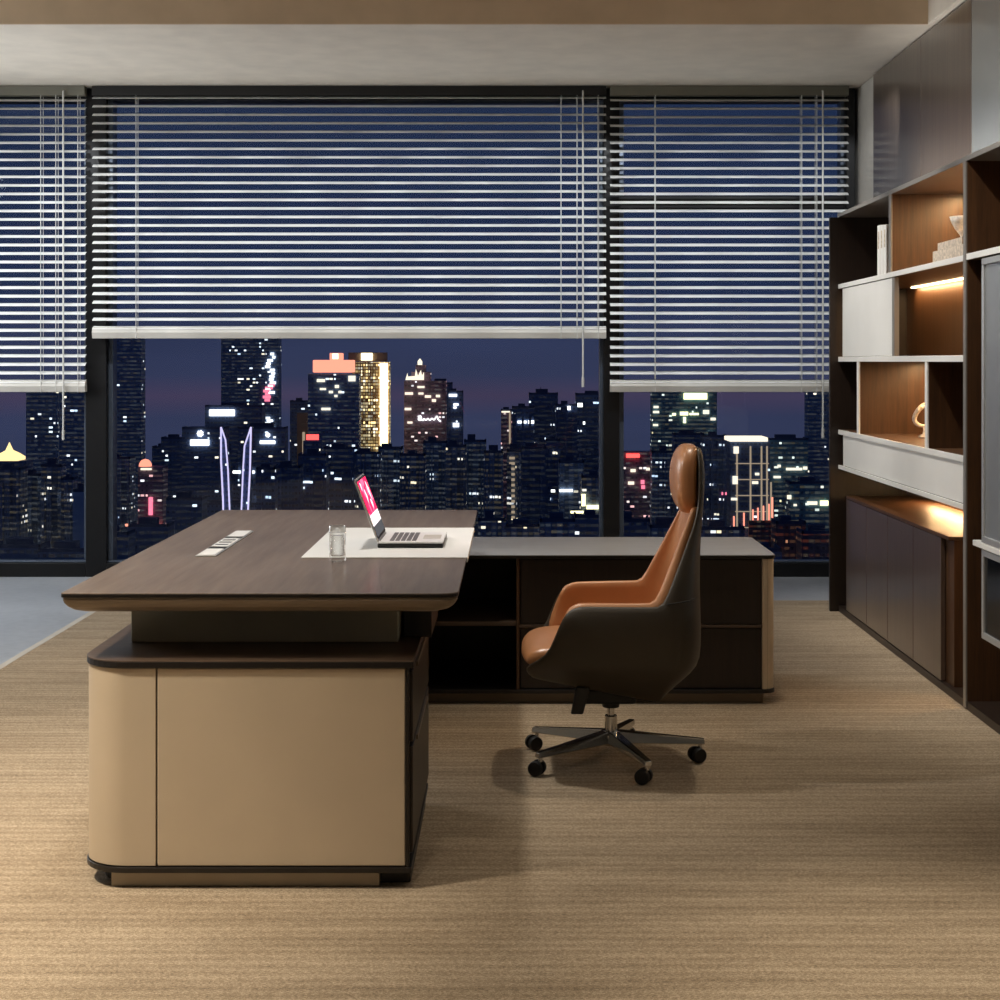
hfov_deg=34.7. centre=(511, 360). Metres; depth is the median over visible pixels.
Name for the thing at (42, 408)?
office tower
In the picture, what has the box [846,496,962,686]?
base cabinet
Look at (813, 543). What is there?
block
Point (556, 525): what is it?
block
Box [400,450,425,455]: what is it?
plant
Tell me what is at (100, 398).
window frame
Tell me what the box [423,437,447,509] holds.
apartment tower
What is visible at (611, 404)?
window frame
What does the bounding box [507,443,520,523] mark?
apartment tower
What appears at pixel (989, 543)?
cabinet
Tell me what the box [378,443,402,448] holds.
plant
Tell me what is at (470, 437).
plant
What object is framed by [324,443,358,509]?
apartment tower
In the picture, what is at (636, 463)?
office tower
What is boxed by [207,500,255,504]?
plant
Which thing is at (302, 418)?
office tower
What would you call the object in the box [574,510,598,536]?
block
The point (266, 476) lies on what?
apartment tower
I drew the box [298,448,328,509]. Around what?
apartment tower
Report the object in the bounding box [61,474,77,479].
plant
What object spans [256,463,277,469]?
plant
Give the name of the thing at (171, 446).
office tower
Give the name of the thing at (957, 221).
ceramic cup
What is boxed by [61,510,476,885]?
executive desk
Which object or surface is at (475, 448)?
apartment tower
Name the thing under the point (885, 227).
book
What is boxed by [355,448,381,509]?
apartment tower
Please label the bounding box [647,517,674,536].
block
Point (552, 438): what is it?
plant
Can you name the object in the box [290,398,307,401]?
plant
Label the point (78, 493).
apartment tower
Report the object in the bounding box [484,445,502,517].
apartment tower
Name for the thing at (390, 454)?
apartment tower
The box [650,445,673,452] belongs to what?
plant
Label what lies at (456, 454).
apartment tower
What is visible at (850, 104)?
trim
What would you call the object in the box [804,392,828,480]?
office tower
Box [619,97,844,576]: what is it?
window
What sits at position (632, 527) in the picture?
block
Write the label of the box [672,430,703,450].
apartment tower
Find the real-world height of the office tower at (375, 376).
141.397 m
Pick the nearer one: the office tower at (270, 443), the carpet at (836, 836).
the carpet at (836, 836)
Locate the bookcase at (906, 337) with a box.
[829,141,999,733]
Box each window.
[0,97,85,576]
[107,99,602,568]
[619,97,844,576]
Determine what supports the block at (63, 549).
on the ground
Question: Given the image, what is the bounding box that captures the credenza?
[428,537,774,702]
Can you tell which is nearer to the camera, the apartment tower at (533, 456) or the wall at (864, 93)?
the wall at (864, 93)
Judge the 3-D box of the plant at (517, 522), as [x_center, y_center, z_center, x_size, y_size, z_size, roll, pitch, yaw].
[3.712,54.964,545.500,11.475,2.121,11.000,0,0,0]
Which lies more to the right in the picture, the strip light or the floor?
the strip light
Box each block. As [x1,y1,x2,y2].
[0,537,49,558]
[38,540,83,558]
[117,525,134,558]
[128,517,173,554]
[166,490,206,534]
[207,500,255,517]
[478,510,505,536]
[506,518,538,536]
[539,512,574,536]
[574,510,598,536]
[624,511,649,536]
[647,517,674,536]
[701,519,744,536]
[759,542,781,558]
[771,515,805,558]
[796,523,828,558]
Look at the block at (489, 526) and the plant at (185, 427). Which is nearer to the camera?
the block at (489, 526)
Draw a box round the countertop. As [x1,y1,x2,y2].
[846,496,962,539]
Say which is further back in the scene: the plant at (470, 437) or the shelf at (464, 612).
the plant at (470, 437)
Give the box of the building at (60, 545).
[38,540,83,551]
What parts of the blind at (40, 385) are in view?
ladder cord, rail, ladder cord, ladder cord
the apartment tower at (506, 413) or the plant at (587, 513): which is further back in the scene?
the apartment tower at (506, 413)
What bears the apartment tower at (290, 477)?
on the ground
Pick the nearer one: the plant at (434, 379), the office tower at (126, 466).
the office tower at (126, 466)
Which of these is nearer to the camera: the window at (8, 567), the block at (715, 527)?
the window at (8, 567)
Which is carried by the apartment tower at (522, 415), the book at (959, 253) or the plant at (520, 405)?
the plant at (520, 405)
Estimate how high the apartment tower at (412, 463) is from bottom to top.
98.183 m
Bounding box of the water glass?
[329,525,345,561]
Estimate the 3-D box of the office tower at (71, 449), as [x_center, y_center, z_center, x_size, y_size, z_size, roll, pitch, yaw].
[-243.359,74.428,896.000,17.244,123.843,12.000,0,0,0]
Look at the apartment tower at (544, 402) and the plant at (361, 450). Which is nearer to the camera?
the plant at (361, 450)
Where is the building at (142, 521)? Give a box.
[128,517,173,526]
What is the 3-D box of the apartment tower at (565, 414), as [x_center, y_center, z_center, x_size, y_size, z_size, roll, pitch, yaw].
[31.809,79.047,874.438,15.769,114.606,11.677,0,0,0]
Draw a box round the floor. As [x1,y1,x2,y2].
[0,577,828,663]
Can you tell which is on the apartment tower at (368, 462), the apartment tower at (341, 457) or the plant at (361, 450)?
the plant at (361, 450)
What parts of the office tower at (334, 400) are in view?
lit crown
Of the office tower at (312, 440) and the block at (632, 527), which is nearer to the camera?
the block at (632, 527)
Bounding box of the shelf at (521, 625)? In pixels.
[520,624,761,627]
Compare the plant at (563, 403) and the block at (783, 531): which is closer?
the block at (783, 531)
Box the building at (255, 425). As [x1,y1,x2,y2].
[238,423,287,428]
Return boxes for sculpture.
[912,403,924,437]
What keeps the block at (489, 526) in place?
on the ground
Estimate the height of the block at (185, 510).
82.325 m
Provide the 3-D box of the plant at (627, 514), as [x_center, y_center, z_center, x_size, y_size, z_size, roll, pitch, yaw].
[42.175,54.791,565.500,12.250,3.119,11.000,0,0,0]
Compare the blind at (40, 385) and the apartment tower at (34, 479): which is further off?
the apartment tower at (34, 479)
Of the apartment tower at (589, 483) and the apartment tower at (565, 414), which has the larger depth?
the apartment tower at (565, 414)
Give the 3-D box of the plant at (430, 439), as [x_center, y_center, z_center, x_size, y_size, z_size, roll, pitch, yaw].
[-36.575,37.608,765.130,11.400,2.683,10.260,0,0,0]
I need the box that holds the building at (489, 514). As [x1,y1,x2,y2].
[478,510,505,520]
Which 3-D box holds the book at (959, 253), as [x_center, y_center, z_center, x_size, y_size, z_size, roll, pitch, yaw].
[1.910,-0.424,6.603,0.220,0.026,0.485,0,0,0]
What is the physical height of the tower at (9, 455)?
95.350 m
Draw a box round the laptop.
[354,473,446,547]
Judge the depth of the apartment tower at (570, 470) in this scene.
659.94 m
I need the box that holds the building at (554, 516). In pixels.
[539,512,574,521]
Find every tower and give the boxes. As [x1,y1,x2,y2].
[0,442,32,469]
[0,463,27,543]
[26,392,58,472]
[28,469,40,543]
[41,458,65,547]
[59,392,83,482]
[61,474,77,539]
[73,483,83,547]
[117,339,144,523]
[117,453,135,531]
[125,459,167,525]
[152,443,160,465]
[161,434,181,496]
[182,426,228,502]
[205,403,264,499]
[220,426,231,509]
[233,423,287,502]
[241,427,252,509]
[256,463,277,509]
[274,461,302,509]
[290,398,307,464]
[297,413,307,464]
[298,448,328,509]
[303,434,321,452]
[308,353,360,452]
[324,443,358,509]
[348,353,390,450]
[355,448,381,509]
[378,443,402,509]
[400,450,425,509]
[404,359,446,452]
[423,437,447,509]
[434,379,452,439]
[446,439,466,509]
[448,388,462,443]
[464,434,485,536]
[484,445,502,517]
[501,407,511,519]
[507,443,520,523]
[512,403,533,517]
[522,443,545,523]
[529,388,557,445]
[546,436,559,517]
[551,455,583,517]
[555,401,584,459]
[571,470,598,514]
[575,391,598,474]
[624,451,649,518]
[650,392,716,450]
[650,445,678,524]
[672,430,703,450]
[700,431,726,525]
[724,436,772,547]
[767,434,807,520]
[785,477,828,530]
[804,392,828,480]
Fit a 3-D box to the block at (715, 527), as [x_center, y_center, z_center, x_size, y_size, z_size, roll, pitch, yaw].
[69.070,94.539,530.500,14.766,83.623,11.000,0,0,0]
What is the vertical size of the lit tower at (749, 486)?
98.200 m
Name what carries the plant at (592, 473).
on the apartment tower at (589, 483)
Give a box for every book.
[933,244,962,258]
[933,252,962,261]
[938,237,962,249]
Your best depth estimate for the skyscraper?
1120.13 m
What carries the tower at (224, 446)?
on the ground
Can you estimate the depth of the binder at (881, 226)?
7.79 m
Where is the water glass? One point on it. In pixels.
(329, 525)
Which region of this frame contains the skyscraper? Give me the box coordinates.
[221,339,280,426]
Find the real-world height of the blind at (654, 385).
2.180 m
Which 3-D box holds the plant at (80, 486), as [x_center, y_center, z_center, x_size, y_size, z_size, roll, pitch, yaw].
[-171.800,50.829,644.000,7.600,3.143,8.000,0,0,0]
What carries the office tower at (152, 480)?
on the ground
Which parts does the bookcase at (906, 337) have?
sliding door, panel, shelf, shelf, drawer, shelf, panel, shelf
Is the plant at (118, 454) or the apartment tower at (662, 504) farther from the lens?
the plant at (118, 454)
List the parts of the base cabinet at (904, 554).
door, door, door, door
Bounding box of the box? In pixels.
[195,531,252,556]
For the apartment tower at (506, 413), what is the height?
110.352 m
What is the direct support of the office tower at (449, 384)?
on the ground
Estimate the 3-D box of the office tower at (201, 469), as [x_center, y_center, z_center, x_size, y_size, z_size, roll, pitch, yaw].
[-165.819,85.900,865.350,23.113,100.900,13.300,0,0,0]
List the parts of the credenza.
panel, drawer, drawer, panel, panel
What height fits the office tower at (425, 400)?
137.881 m
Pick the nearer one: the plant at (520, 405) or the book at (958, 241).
the book at (958, 241)
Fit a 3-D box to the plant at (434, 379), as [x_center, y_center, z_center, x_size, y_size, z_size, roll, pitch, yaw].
[-44.819,12.848,1016.000,13.888,3.341,12.000,0,0,0]
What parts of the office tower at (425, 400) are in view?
lit crown, stepped crown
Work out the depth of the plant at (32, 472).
654.96 m
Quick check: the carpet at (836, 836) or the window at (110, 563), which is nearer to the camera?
the carpet at (836, 836)
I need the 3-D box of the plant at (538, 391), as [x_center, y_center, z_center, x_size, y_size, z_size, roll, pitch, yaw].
[17.916,17.501,916.000,16.494,3.104,12.000,0,0,0]
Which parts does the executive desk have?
curved corner panel, panel, drawer, drawer, finger pull, finger pull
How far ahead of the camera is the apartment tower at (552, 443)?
721.98 m
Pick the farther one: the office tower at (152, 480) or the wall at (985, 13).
the office tower at (152, 480)
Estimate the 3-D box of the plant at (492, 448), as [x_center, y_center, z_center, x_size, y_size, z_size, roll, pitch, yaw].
[-7.631,36.419,664.000,7.838,3.061,8.000,0,0,0]
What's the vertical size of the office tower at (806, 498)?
85.154 m
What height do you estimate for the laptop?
0.214 m
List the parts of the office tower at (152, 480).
domed crown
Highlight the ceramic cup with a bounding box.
[949,215,962,236]
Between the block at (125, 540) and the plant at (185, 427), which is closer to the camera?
the block at (125, 540)
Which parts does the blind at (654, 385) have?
ladder cord, rail, ladder cord, ladder cord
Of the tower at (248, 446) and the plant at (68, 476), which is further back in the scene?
the tower at (248, 446)
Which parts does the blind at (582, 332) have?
rail, ladder cord, ladder cord, ladder cord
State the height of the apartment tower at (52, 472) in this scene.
96.654 m
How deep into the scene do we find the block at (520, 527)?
539.94 m
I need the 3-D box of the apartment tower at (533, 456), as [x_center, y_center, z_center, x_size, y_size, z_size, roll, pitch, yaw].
[9.625,86.189,704.025,10.500,100.323,10.850,0,0,0]
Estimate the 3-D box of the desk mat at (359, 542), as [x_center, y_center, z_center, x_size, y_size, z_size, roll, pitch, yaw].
[-0.382,0.595,5.210,0.500,0.015,0.851,0,0,0]
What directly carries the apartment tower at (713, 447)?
on the ground
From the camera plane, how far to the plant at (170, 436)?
920.04 m
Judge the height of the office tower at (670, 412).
122.463 m
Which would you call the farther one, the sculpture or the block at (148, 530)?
the block at (148, 530)
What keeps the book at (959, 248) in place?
on the book at (959, 253)
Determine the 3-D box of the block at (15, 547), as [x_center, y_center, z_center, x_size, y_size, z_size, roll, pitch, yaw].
[-155.312,96.083,505.500,15.625,80.533,11.000,0,0,0]
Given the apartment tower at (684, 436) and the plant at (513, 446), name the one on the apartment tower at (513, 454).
the plant at (513, 446)
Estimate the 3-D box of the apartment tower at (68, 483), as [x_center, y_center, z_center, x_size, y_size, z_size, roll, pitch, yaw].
[-179.391,91.060,648.300,4.837,90.580,9.400,0,0,0]
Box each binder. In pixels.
[877,225,880,274]
[880,225,883,274]
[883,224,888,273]
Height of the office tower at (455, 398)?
119.775 m
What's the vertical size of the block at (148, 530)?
79.031 m
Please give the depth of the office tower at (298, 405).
1040.01 m
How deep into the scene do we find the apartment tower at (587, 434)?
890.00 m
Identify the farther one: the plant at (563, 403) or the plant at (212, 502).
the plant at (563, 403)
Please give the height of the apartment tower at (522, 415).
112.812 m
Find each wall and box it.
[855,77,872,205]
[972,0,999,152]
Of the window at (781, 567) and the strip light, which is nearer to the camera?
the strip light
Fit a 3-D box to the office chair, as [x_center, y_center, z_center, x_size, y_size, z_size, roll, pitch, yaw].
[0.342,0.811,5.377,0.623,1.068,0.638,0,0,0]
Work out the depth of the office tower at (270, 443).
870.02 m
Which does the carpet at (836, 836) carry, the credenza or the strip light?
the credenza
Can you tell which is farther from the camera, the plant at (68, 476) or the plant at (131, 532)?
the plant at (68, 476)
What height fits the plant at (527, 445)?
2.473 m
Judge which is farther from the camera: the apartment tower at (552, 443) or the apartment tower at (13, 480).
the apartment tower at (552, 443)
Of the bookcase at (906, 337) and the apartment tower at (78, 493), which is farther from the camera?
the apartment tower at (78, 493)
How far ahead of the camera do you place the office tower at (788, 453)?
829.98 m
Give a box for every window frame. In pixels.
[84,88,116,576]
[599,88,623,536]
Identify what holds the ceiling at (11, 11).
attached to the wall at (864, 93)
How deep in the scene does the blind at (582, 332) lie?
9.92 m
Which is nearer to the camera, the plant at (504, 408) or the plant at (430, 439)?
the plant at (430, 439)
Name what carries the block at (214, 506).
on the ground
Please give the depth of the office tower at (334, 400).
900.05 m
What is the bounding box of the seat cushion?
[521,625,559,663]
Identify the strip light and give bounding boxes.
[911,278,962,287]
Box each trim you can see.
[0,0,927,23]
[837,88,854,213]
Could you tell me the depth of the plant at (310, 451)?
720.39 m
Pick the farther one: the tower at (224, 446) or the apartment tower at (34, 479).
the tower at (224, 446)
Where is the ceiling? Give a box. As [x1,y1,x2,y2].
[0,0,966,89]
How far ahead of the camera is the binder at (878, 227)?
7.86 m
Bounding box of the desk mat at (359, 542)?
[301,528,473,561]
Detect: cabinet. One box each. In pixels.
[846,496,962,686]
[973,255,999,647]
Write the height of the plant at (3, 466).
2.337 m
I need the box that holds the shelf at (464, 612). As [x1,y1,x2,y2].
[435,599,515,625]
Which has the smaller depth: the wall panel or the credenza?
the credenza
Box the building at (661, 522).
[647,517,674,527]
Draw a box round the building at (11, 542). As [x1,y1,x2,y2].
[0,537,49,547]
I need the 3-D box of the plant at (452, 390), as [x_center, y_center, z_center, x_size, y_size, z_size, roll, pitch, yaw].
[-33.900,17.738,964.050,9.000,2.325,8.100,0,0,0]
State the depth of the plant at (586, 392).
890.00 m
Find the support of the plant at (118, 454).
on the office tower at (126, 466)
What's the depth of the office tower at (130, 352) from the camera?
999.92 m
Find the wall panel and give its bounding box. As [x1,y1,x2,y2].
[873,0,971,197]
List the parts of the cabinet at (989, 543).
door, door, glass panel, glass panel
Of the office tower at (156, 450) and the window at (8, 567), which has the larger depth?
the office tower at (156, 450)
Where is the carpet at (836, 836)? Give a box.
[0,600,999,999]
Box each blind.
[0,86,86,439]
[92,86,605,386]
[610,86,848,437]
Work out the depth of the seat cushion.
5.25 m
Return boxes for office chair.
[521,443,706,784]

